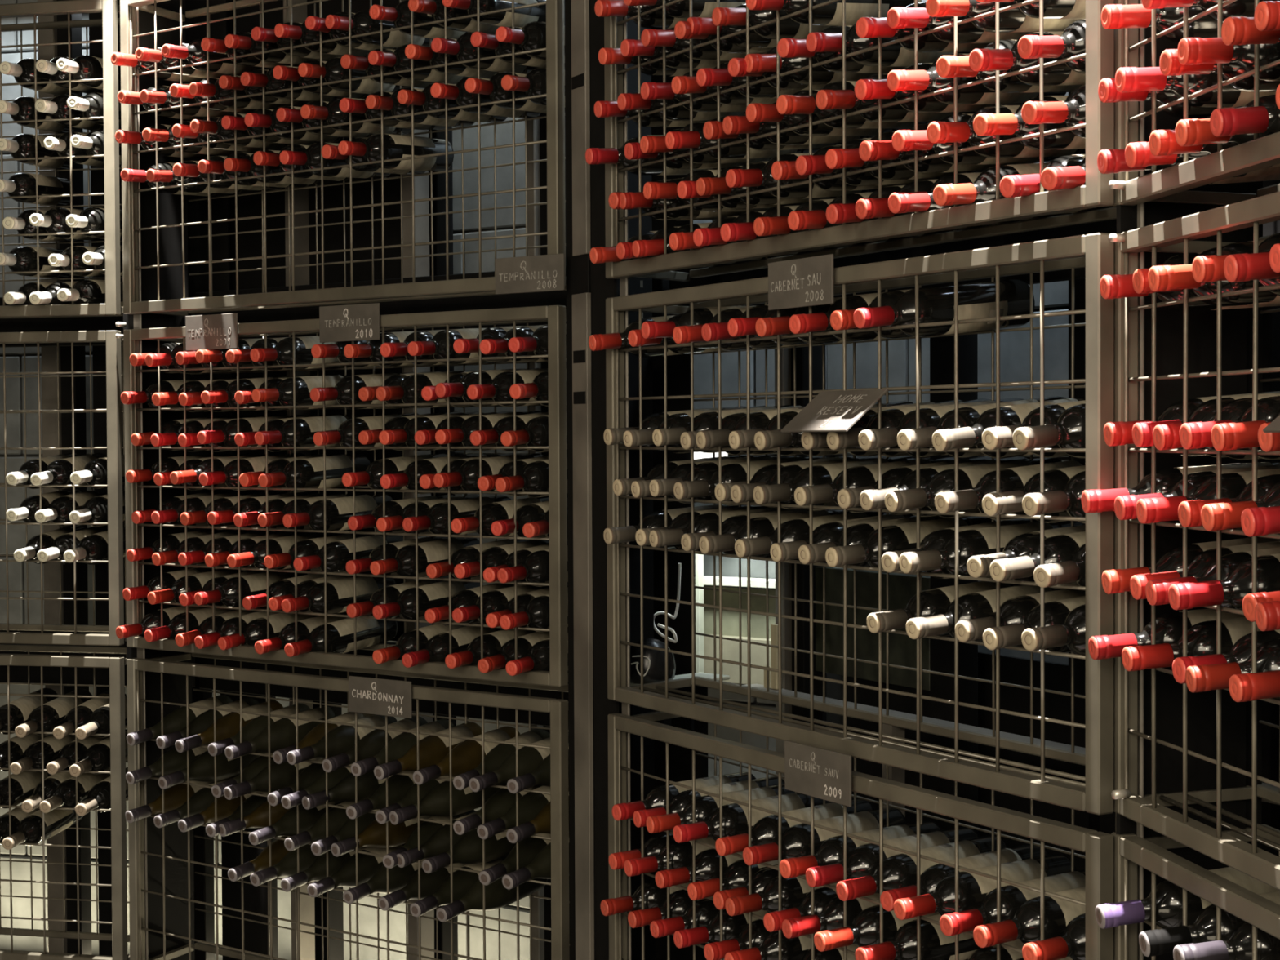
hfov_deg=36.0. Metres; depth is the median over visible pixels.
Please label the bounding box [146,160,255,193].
wine bottle
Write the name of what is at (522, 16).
wine bottle
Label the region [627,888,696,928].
wine bottle
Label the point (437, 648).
wine bottle
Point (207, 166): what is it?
wine bottle
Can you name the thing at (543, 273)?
sign
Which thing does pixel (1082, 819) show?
steel column
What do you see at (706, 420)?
bottle
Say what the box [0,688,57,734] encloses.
bottle
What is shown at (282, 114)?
wine bottle
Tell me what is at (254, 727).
bottle
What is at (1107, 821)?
steel column
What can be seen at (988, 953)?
wine bottle
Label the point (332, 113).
wine bottle
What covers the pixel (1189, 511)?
wine bottle
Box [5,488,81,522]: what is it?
bottle
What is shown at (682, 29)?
wine bottle
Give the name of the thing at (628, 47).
wine bottle
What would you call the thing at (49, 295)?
bottle
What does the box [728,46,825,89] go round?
wine bottle
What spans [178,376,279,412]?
wine bottle
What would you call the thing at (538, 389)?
wine bottle
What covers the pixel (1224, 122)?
wine bottle
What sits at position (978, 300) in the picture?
wine bottle
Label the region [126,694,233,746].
bottle
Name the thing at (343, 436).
wine bottle
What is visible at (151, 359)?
wine bottle
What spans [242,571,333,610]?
wine bottle
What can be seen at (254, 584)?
wine bottle
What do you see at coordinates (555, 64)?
wine rack
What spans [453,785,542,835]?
bottle
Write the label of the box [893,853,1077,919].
wine bottle
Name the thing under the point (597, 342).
wine bottle
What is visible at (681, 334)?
wine bottle
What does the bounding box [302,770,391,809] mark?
bottle
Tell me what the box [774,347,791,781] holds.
steel column
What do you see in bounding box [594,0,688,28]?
wine bottle
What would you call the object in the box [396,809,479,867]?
bottle
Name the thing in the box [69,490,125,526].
bottle
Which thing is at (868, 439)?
bottle
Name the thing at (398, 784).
bottle
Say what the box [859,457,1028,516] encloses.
bottle
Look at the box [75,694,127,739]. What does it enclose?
bottle
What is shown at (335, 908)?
steel column
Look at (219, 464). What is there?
wine bottle
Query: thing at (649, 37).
wine bottle
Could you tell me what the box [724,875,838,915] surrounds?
wine bottle
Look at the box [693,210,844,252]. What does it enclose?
wine bottle
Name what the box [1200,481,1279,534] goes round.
wine bottle
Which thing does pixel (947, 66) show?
wine bottle
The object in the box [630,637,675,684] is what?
bag
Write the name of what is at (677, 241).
wine bottle
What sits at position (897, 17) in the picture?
wine bottle
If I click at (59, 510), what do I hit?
bottle
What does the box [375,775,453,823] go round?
bottle
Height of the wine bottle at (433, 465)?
0.087 m
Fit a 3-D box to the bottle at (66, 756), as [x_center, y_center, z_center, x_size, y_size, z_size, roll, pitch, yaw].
[-1.388,0.676,4.896,0.074,0.089,0.313,0,1,12]
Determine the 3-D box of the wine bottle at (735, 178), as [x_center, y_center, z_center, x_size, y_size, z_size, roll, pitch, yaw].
[0.283,-0.517,3.313,0.313,0.091,0.074,-1,1,-29]
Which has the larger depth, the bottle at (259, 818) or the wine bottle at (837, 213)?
the bottle at (259, 818)
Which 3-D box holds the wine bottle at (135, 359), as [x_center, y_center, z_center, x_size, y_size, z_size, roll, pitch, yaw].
[-1.100,-0.298,4.746,0.074,0.084,0.313,1,2,36]
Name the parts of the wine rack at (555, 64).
rail, rail, rail, rail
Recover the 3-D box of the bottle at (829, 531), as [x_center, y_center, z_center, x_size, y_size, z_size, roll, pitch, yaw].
[0.351,0.097,3.227,0.313,0.089,0.074,-1,1,-29]
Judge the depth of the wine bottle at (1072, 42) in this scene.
2.62 m
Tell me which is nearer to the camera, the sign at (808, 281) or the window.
the sign at (808, 281)
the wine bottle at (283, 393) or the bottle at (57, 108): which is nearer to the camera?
the wine bottle at (283, 393)
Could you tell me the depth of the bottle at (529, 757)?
4.07 m
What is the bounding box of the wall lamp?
[693,452,727,459]
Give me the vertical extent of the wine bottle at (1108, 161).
0.088 m
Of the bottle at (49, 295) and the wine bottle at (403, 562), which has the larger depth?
the bottle at (49, 295)
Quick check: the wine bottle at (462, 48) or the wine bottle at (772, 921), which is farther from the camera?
the wine bottle at (462, 48)
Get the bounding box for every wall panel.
[235,0,404,640]
[826,651,1068,857]
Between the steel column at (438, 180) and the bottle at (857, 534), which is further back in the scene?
the steel column at (438, 180)
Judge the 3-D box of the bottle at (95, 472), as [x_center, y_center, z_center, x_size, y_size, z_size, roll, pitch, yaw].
[-1.317,-0.023,4.864,0.075,0.087,0.313,0,1,13]
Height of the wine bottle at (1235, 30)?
0.082 m
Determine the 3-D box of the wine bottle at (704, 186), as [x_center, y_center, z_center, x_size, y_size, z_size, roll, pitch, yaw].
[0.237,-0.518,3.394,0.313,0.093,0.074,-1,1,-28]
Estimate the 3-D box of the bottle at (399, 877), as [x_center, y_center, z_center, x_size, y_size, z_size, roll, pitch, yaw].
[-0.540,0.865,4.345,0.081,0.095,0.304,1,2,36]
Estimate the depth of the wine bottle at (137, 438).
4.68 m
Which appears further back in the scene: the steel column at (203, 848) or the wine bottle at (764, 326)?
the steel column at (203, 848)
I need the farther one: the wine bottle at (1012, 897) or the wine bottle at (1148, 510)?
the wine bottle at (1012, 897)
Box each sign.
[185,313,237,351]
[319,302,379,342]
[348,675,412,718]
[495,253,564,294]
[768,253,833,310]
[780,388,888,432]
[784,740,851,806]
[1262,414,1279,432]
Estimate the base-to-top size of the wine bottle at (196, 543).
0.089 m
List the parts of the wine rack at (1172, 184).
rail, rail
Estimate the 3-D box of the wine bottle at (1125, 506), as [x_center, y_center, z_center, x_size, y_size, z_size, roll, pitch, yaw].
[0.746,0.019,2.462,0.313,0.086,0.074,0,1,-10]
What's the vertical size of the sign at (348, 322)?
0.078 m
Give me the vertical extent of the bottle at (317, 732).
0.095 m
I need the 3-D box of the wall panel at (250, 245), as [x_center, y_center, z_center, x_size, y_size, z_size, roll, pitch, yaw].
[-0.786,-0.854,4.966,0.673,2.498,0.012,1,2,37]
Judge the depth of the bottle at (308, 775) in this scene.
4.44 m
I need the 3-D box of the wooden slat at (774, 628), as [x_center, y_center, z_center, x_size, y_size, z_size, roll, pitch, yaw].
[0.275,0.359,3.998,0.008,0.132,0.021,-1,1,-30]
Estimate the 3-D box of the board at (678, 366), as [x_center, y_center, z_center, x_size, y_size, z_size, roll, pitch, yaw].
[0.014,-0.369,4.382,0.247,3.448,0.012,1,2,37]
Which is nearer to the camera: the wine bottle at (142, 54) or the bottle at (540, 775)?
the bottle at (540, 775)
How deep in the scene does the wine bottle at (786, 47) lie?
3.12 m
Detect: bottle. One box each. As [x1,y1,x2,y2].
[0,57,79,96]
[0,96,76,133]
[0,133,75,169]
[0,172,74,205]
[0,245,71,278]
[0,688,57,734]
[0,733,52,771]
[0,770,51,808]
[0,804,39,844]
[2,209,77,241]
[2,808,83,849]
[4,281,57,305]
[5,453,79,488]
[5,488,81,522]
[9,733,78,774]
[13,524,85,564]
[14,688,92,737]
[21,772,72,813]
[29,207,104,240]
[29,280,79,304]
[30,453,106,489]
[35,56,102,93]
[35,94,103,130]
[35,488,107,526]
[36,524,107,564]
[39,770,110,813]
[43,132,103,167]
[46,735,110,774]
[48,245,105,276]
[53,689,126,738]
[56,54,120,92]
[57,280,123,306]
[63,526,125,564]
[66,92,121,128]
[66,207,122,239]
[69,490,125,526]
[69,728,128,777]
[70,129,121,164]
[70,453,124,488]
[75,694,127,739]
[75,766,128,816]
[82,244,122,275]
[111,47,203,83]
[115,124,226,159]
[115,604,206,639]
[117,84,207,119]
[120,162,229,196]
[120,378,217,411]
[122,567,221,602]
[124,778,224,822]
[125,453,231,485]
[125,744,208,784]
[126,528,235,564]
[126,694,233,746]
[129,342,186,373]
[130,415,233,451]
[131,489,237,528]
[135,43,239,78]
[139,83,246,117]
[142,121,252,155]
[144,607,235,642]
[145,342,209,373]
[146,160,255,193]
[147,568,248,606]
[151,377,253,412]
[151,414,255,451]
[151,490,257,528]
[151,529,259,568]
[153,453,255,490]
[153,774,238,827]
[155,697,259,749]
[158,750,266,789]
[161,39,271,75]
[169,77,257,113]
[169,453,279,489]
[172,117,279,151]
[173,155,282,191]
[174,700,283,752]
[175,349,244,372]
[175,605,270,646]
[177,414,279,452]
[177,530,286,568]
[177,791,259,832]
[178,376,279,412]
[178,568,283,606]
[179,491,287,529]
[188,75,300,109]
[190,113,291,149]
[194,568,307,607]
[194,608,279,648]
[195,337,267,370]
[197,152,306,187]
[197,414,304,450]
[199,453,305,490]
[200,32,298,67]
[200,376,297,410]
[204,531,311,570]
[205,791,268,837]
[207,491,315,528]
[208,702,311,755]
[211,752,274,797]
[217,610,318,649]
[218,69,311,106]
[218,800,290,836]
[221,109,331,145]
[223,150,332,185]
[223,757,323,799]
[224,28,328,65]
[224,706,337,759]
[226,337,288,370]
[226,532,335,569]
[227,835,290,881]
[233,491,339,531]
[234,374,331,410]
[234,413,335,451]
[239,452,344,491]
[240,66,346,102]
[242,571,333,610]
[244,106,355,142]
[248,800,343,845]
[249,335,346,369]
[249,840,320,886]
[251,22,342,60]
[251,373,356,409]
[253,144,362,181]
[254,413,363,451]
[254,611,348,654]
[257,453,370,492]
[257,492,363,529]
[263,533,372,571]
[266,757,325,806]
[268,571,370,612]
[272,59,369,98]
[272,711,375,764]
[274,21,371,57]
[275,101,374,137]
[279,142,390,178]
[280,846,368,892]
[281,573,395,613]
[281,764,351,808]
[282,493,393,530]
[284,613,397,657]
[284,801,355,851]
[286,714,397,764]
[293,534,403,573]
[297,57,411,93]
[300,97,411,134]
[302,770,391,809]
[305,12,396,50]
[307,843,405,897]
[310,372,412,408]
[311,332,382,366]
[311,808,380,855]
[313,412,419,451]
[321,137,425,174]
[322,715,427,772]
[324,9,433,48]
[330,815,432,857]
[337,133,453,171]
[339,91,444,130]
[340,48,435,88]
[342,453,447,492]
[342,857,430,903]
[343,330,421,366]
[345,536,451,577]
[346,575,453,618]
[346,770,414,819]
[347,493,453,535]
[351,719,454,776]
[358,370,456,408]
[358,411,462,450]
[365,88,475,127]
[368,0,471,39]
[368,44,467,84]
[369,537,479,577]
[372,580,483,620]
[372,620,479,663]
[373,721,481,779]
[375,369,476,408]
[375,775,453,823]
[376,494,479,536]
[377,862,467,911]
[378,411,483,451]
[380,328,449,364]
[380,453,485,493]
[382,809,475,868]
[388,776,506,825]
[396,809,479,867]
[397,82,507,123]
[401,622,502,667]
[402,494,511,534]
[404,38,497,79]
[407,327,490,364]
[408,0,500,34]
[409,854,507,916]
[412,725,520,785]
[414,411,512,451]
[419,453,517,493]
[421,371,479,407]
[422,828,515,873]
[424,583,514,623]
[426,538,532,579]
[430,76,541,118]
[431,32,538,74]
[433,453,543,493]
[435,368,538,405]
[435,410,541,450]
[435,877,547,922]
[441,0,546,27]
[444,628,535,668]
[450,495,548,536]
[452,584,549,624]
[453,325,524,362]
[453,539,549,580]
[453,728,550,790]
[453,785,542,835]
[464,71,546,113]
[466,368,547,407]
[468,733,568,791]
[470,26,546,67]
[470,412,548,451]
[476,785,568,839]
[477,453,567,496]
[477,626,568,673]
[478,832,551,885]
[479,324,546,362]
[483,543,549,586]
[485,582,568,630]
[490,497,567,540]
[494,457,567,497]
[495,21,564,62]
[497,548,568,586]
[499,590,568,631]
[500,415,567,452]
[501,67,546,105]
[502,842,569,889]
[505,632,568,675]
[506,745,568,793]
[506,791,568,843]
[508,324,566,360]
[509,370,548,406]
[522,503,567,537]
[585,134,724,175]
[588,315,680,357]
[589,231,733,268]
[593,90,711,127]
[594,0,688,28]
[598,47,699,75]
[600,878,692,915]
[603,405,746,452]
[603,504,751,548]
[608,179,722,220]
[608,830,674,871]
[611,771,755,821]
[612,454,754,502]
[615,226,751,265]
[617,80,746,120]
[619,177,755,218]
[620,27,729,68]
[622,405,768,453]
[623,0,746,17]
[623,836,715,876]
[624,128,750,169]
[627,313,724,354]
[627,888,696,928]
[631,222,788,262]
[631,453,777,503]
[632,776,784,827]
[635,505,768,551]
[640,29,746,60]
[640,70,746,111]
[640,122,772,164]
[641,305,759,348]
[643,169,774,211]
[645,784,795,833]
[648,454,799,503]
[648,506,786,552]
[649,896,719,937]
[652,404,799,453]
[654,848,742,888]
[665,116,819,159]
[668,215,822,255]
[671,62,776,105]
[672,306,755,351]
[672,792,831,843]
[673,455,827,505]
[673,908,768,948]
[674,21,773,53]
[676,165,802,208]
[680,404,806,455]
[680,508,808,554]
[686,4,780,47]
[687,858,782,900]
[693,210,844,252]
[695,161,837,205]
[695,406,804,454]
[696,56,808,97]
[698,509,852,557]
[701,304,808,348]
[702,112,842,150]
[703,919,769,959]
[711,7,836,39]
[713,865,777,911]
[714,455,866,506]
[715,798,875,856]
[720,204,877,248]
[722,102,873,145]
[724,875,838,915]
[724,930,815,959]
[725,152,877,198]
[727,297,835,345]
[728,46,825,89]
[728,401,882,455]
[730,455,885,509]
[734,511,890,560]
[742,806,906,866]
[744,53,888,84]
[746,0,914,25]
[746,89,908,136]
[752,455,915,511]
[753,199,915,242]
[754,400,912,456]
[755,297,842,344]
[763,883,837,932]
[769,514,916,567]
[771,144,906,191]
[776,80,939,128]
[777,25,906,73]
[779,821,942,878]
[782,893,879,938]
[787,191,951,237]
[788,292,886,342]
[794,456,954,512]
[795,137,939,186]
[797,515,945,570]
[800,399,962,456]
[801,943,897,959]
[805,22,970,66]
[805,826,979,887]
[813,904,939,951]
[815,74,975,122]
[825,131,983,180]
[825,516,995,573]
[826,185,991,231]
[826,398,990,457]
[830,288,915,338]
[835,835,1008,901]
[836,456,995,515]
[853,279,1035,337]
[854,62,1021,112]
[854,179,1026,226]
[854,914,980,959]
[855,2,989,52]
[857,397,1024,457]
[858,123,1029,173]
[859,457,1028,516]
[866,579,1022,638]
[880,518,1039,578]
[880,844,1049,912]
[884,457,1062,518]
[886,7,1034,43]
[886,53,1066,104]
[888,172,1061,221]
[892,113,1058,164]
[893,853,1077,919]
[897,395,1066,457]
[898,520,1084,580]
[906,584,1064,644]
[925,0,1081,32]
[926,105,1085,157]
[932,396,1085,457]
[933,162,1110,214]
[934,458,1085,520]
[936,39,1083,93]
[939,869,1085,936]
[955,588,1085,647]
[966,524,1085,582]
[968,31,1085,85]
[968,939,1024,959]
[973,95,1085,150]
[973,886,1085,947]
[976,0,1085,18]
[982,400,1085,457]
[982,465,1085,523]
[982,595,1085,655]
[989,531,1085,588]
[1000,154,1109,207]
[1012,403,1085,457]
[1015,956,1071,959]
[1017,18,1085,73]
[1021,84,1085,138]
[1021,604,1085,655]
[1022,471,1085,524]
[1022,912,1085,959]
[1033,543,1085,587]
[1040,156,1085,190]
[1080,462,1279,524]
[1088,608,1244,669]
[1095,866,1279,928]
[1097,77,1222,117]
[1097,128,1279,184]
[1099,252,1279,311]
[1101,4,1217,43]
[1101,537,1279,594]
[1103,391,1279,456]
[1114,464,1279,526]
[1115,66,1275,107]
[1121,617,1259,671]
[1124,142,1279,177]
[1129,540,1279,599]
[1132,245,1279,306]
[1132,392,1279,457]
[1135,468,1279,533]
[1138,891,1279,956]
[1142,0,1279,22]
[1145,546,1279,613]
[1147,240,1279,303]
[1149,106,1279,167]
[1152,394,1279,460]
[1159,48,1279,92]
[1168,553,1279,610]
[1172,629,1279,684]
[1173,920,1279,959]
[1175,94,1275,146]
[1177,37,1279,81]
[1177,473,1279,527]
[1179,395,1279,459]
[1185,638,1279,700]
[1191,232,1279,295]
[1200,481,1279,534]
[1209,102,1279,136]
[1211,409,1279,451]
[1221,16,1279,45]
[1223,251,1279,282]
[1228,670,1279,702]
[1240,506,1279,537]
[1242,591,1279,622]
[1253,0,1279,31]
[1254,600,1279,631]
[1257,422,1279,452]
[1269,243,1279,272]
[1275,84,1279,109]
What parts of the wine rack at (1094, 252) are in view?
rail, rail, shelf rod, shelf rod, rail, rail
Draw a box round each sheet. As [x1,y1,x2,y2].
[120,40,129,908]
[133,0,195,959]
[617,16,655,959]
[1120,26,1247,959]
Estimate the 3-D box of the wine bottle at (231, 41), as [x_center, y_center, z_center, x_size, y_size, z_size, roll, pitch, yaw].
[-0.827,-1.000,4.518,0.075,0.088,0.313,1,2,37]
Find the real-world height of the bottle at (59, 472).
0.089 m
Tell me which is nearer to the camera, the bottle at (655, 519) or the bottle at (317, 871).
the bottle at (655, 519)
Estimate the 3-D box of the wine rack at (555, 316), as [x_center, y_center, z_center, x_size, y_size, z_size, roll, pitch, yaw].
[-0.621,0.025,4.408,1.432,0.763,0.227,1,2,37]
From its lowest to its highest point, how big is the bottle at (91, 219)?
0.086 m
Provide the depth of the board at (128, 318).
4.77 m
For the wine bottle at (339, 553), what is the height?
0.086 m
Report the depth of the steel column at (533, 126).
4.65 m
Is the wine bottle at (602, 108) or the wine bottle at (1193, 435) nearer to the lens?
the wine bottle at (1193, 435)
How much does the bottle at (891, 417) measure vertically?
0.092 m
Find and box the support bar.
[743,684,1279,817]
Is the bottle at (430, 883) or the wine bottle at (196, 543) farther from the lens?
the wine bottle at (196, 543)
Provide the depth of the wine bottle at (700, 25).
3.39 m
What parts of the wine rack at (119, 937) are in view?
rail, rail, rail, rail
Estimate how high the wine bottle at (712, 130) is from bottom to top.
0.093 m
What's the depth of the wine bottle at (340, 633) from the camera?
4.41 m
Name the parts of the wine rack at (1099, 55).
rail, rail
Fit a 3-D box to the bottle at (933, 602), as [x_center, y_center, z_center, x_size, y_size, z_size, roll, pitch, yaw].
[0.478,0.194,2.991,0.313,0.088,0.074,-1,1,-30]
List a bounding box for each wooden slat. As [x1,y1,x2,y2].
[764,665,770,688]
[770,623,778,689]
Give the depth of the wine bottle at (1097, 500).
2.54 m
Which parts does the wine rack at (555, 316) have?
rail, rail, rail, rail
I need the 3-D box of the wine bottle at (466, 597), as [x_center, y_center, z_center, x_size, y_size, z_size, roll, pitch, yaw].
[-0.344,0.262,4.212,0.075,0.089,0.313,1,2,37]
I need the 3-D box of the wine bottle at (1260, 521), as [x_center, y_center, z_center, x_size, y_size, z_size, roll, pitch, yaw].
[0.797,0.028,2.109,0.313,0.088,0.074,0,1,-9]
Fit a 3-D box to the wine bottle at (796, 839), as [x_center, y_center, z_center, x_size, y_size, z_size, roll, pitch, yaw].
[0.311,0.607,3.319,0.313,0.083,0.075,-1,1,-30]
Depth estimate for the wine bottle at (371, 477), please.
4.26 m
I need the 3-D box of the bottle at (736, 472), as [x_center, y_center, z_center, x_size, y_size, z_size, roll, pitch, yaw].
[0.200,0.001,3.475,0.313,0.087,0.074,-1,1,-29]
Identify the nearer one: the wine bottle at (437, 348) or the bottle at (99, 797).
the wine bottle at (437, 348)
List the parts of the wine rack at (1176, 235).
rail, rail, shelf rod, shelf rod, rail, rail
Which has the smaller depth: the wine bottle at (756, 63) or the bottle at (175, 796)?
the wine bottle at (756, 63)
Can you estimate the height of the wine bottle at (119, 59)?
0.082 m
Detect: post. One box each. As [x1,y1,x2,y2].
[115,6,148,959]
[564,0,618,959]
[571,0,594,959]
[619,15,631,959]
[1108,0,1144,959]
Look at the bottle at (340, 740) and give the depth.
4.40 m
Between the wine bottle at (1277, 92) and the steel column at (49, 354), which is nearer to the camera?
the wine bottle at (1277, 92)
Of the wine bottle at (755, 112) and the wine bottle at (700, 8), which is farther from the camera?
the wine bottle at (700, 8)
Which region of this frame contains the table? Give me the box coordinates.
[618,672,729,959]
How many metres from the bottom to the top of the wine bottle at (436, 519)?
0.085 m
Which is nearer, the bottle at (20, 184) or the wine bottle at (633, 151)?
the wine bottle at (633, 151)
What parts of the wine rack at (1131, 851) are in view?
rail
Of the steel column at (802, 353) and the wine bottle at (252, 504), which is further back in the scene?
the wine bottle at (252, 504)
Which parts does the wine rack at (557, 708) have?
rail, rail, rail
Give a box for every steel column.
[37,0,66,953]
[56,0,92,955]
[88,12,128,955]
[191,657,214,959]
[219,0,277,959]
[283,0,315,959]
[312,700,343,959]
[401,0,434,959]
[428,126,457,959]
[527,115,544,959]
[539,0,569,959]
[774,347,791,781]
[791,345,826,726]
[929,333,977,959]
[1068,92,1099,870]
[1088,811,1115,834]
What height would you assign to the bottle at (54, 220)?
0.082 m
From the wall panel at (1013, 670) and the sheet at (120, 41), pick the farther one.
the sheet at (120, 41)
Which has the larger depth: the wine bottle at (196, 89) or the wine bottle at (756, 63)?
the wine bottle at (196, 89)
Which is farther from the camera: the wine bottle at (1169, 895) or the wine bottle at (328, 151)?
the wine bottle at (328, 151)
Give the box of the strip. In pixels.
[695,554,703,672]
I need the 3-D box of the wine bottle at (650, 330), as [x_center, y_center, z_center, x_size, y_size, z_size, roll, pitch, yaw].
[0.146,-0.279,3.562,0.313,0.083,0.074,-1,1,-28]
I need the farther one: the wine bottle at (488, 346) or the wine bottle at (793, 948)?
the wine bottle at (488, 346)
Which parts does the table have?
leg, leg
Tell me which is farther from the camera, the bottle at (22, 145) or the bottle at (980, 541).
the bottle at (22, 145)
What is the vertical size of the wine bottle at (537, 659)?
0.091 m
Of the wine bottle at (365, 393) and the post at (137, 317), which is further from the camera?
the post at (137, 317)
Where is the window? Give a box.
[341,117,835,959]
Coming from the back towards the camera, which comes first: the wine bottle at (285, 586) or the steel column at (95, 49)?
the steel column at (95, 49)
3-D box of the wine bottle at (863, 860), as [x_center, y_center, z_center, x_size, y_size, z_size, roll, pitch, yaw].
[0.406,0.611,3.151,0.313,0.084,0.074,-1,1,-26]
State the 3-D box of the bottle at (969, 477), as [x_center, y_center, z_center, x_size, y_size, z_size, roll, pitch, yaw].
[0.502,0.012,2.939,0.313,0.089,0.074,-1,1,-27]
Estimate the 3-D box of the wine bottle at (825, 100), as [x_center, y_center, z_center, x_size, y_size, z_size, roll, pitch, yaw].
[0.410,-0.604,3.086,0.313,0.092,0.074,-1,1,-30]
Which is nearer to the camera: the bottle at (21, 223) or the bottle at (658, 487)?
the bottle at (658, 487)
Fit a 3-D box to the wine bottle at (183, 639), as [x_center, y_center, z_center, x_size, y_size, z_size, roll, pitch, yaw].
[-0.975,0.346,4.662,0.075,0.092,0.313,1,2,34]
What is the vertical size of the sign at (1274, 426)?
0.059 m
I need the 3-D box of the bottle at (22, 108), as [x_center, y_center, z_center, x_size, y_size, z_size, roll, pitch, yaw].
[-1.502,-0.914,4.887,0.076,0.084,0.313,0,1,13]
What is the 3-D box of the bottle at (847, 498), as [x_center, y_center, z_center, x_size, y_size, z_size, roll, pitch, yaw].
[0.440,0.009,3.067,0.313,0.090,0.074,-1,1,-31]
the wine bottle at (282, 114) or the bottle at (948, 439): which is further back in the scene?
the wine bottle at (282, 114)
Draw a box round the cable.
[653,563,680,643]
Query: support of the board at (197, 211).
attached to the ceiling
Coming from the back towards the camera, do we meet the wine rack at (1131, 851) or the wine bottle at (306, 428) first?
the wine bottle at (306, 428)
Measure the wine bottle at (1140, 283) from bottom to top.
0.086 m
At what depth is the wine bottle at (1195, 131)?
2.25 m
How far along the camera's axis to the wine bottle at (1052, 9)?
2.72 m
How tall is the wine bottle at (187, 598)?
0.088 m
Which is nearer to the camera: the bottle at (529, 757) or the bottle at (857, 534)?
the bottle at (857, 534)
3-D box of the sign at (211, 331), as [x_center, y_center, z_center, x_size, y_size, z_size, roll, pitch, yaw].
[-0.983,-0.340,4.517,0.175,0.080,0.009,1,2,37]
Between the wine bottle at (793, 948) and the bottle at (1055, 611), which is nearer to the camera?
the bottle at (1055, 611)
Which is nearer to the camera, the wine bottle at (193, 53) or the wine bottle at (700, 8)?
the wine bottle at (700, 8)
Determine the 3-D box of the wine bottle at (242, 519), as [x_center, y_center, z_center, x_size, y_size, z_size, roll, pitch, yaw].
[-0.809,0.074,4.532,0.075,0.086,0.313,1,2,37]
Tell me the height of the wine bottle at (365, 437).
0.087 m
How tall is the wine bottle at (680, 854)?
0.083 m
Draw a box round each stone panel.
[694,585,775,638]
[694,634,771,686]
[815,566,930,690]
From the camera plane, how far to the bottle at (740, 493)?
3.26 m
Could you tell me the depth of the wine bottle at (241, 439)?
4.46 m
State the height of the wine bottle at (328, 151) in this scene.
0.086 m
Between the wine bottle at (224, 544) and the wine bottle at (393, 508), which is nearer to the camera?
the wine bottle at (393, 508)
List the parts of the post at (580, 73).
hinge plate, hinge plate, hinge plate, splice plate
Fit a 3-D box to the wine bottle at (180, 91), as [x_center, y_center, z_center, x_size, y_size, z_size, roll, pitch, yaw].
[-0.979,-0.910,4.634,0.074,0.086,0.313,1,2,35]
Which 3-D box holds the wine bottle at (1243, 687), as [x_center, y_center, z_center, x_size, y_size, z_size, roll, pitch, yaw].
[0.799,0.210,2.165,0.313,0.088,0.075,0,1,-9]
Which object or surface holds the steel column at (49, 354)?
on the floor
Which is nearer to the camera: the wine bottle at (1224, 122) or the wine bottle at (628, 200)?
the wine bottle at (1224, 122)
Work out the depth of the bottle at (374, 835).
4.33 m
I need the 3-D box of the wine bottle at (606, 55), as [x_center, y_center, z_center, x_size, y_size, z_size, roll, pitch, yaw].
[0.064,-0.800,3.689,0.313,0.091,0.074,-1,1,-29]
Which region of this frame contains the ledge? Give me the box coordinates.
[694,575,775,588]
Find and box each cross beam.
[0,293,191,347]
[0,623,195,687]
[195,271,669,338]
[199,641,671,728]
[671,179,1279,315]
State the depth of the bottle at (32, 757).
4.85 m
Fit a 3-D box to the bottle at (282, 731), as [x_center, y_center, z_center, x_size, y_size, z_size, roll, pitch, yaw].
[-0.834,0.585,4.557,0.082,0.095,0.304,1,2,41]
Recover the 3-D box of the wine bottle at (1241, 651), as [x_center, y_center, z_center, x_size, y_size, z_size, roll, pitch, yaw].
[0.771,0.206,2.307,0.313,0.084,0.075,-1,1,-13]
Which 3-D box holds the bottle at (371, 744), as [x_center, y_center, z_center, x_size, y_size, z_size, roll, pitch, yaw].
[-0.590,0.588,4.375,0.082,0.094,0.304,1,2,37]
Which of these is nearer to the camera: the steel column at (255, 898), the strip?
the strip
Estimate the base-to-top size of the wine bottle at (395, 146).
0.084 m
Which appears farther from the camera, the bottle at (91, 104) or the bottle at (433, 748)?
the bottle at (91, 104)
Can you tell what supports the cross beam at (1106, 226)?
attached to the wall at (1015, 346)
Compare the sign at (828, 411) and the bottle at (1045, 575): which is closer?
the bottle at (1045, 575)
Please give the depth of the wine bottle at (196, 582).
4.65 m
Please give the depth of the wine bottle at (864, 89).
2.95 m
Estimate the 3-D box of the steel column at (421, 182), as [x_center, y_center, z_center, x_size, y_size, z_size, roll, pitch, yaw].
[-0.539,-0.350,4.750,0.036,3.498,0.060,1,2,37]
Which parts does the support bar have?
bar leg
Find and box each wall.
[0,0,291,959]
[826,0,1068,664]
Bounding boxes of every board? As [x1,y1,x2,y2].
[116,0,231,625]
[124,314,136,658]
[651,28,693,959]
[1115,204,1120,834]
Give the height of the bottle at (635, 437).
0.089 m
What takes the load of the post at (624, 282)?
on the floor
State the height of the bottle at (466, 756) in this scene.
0.094 m

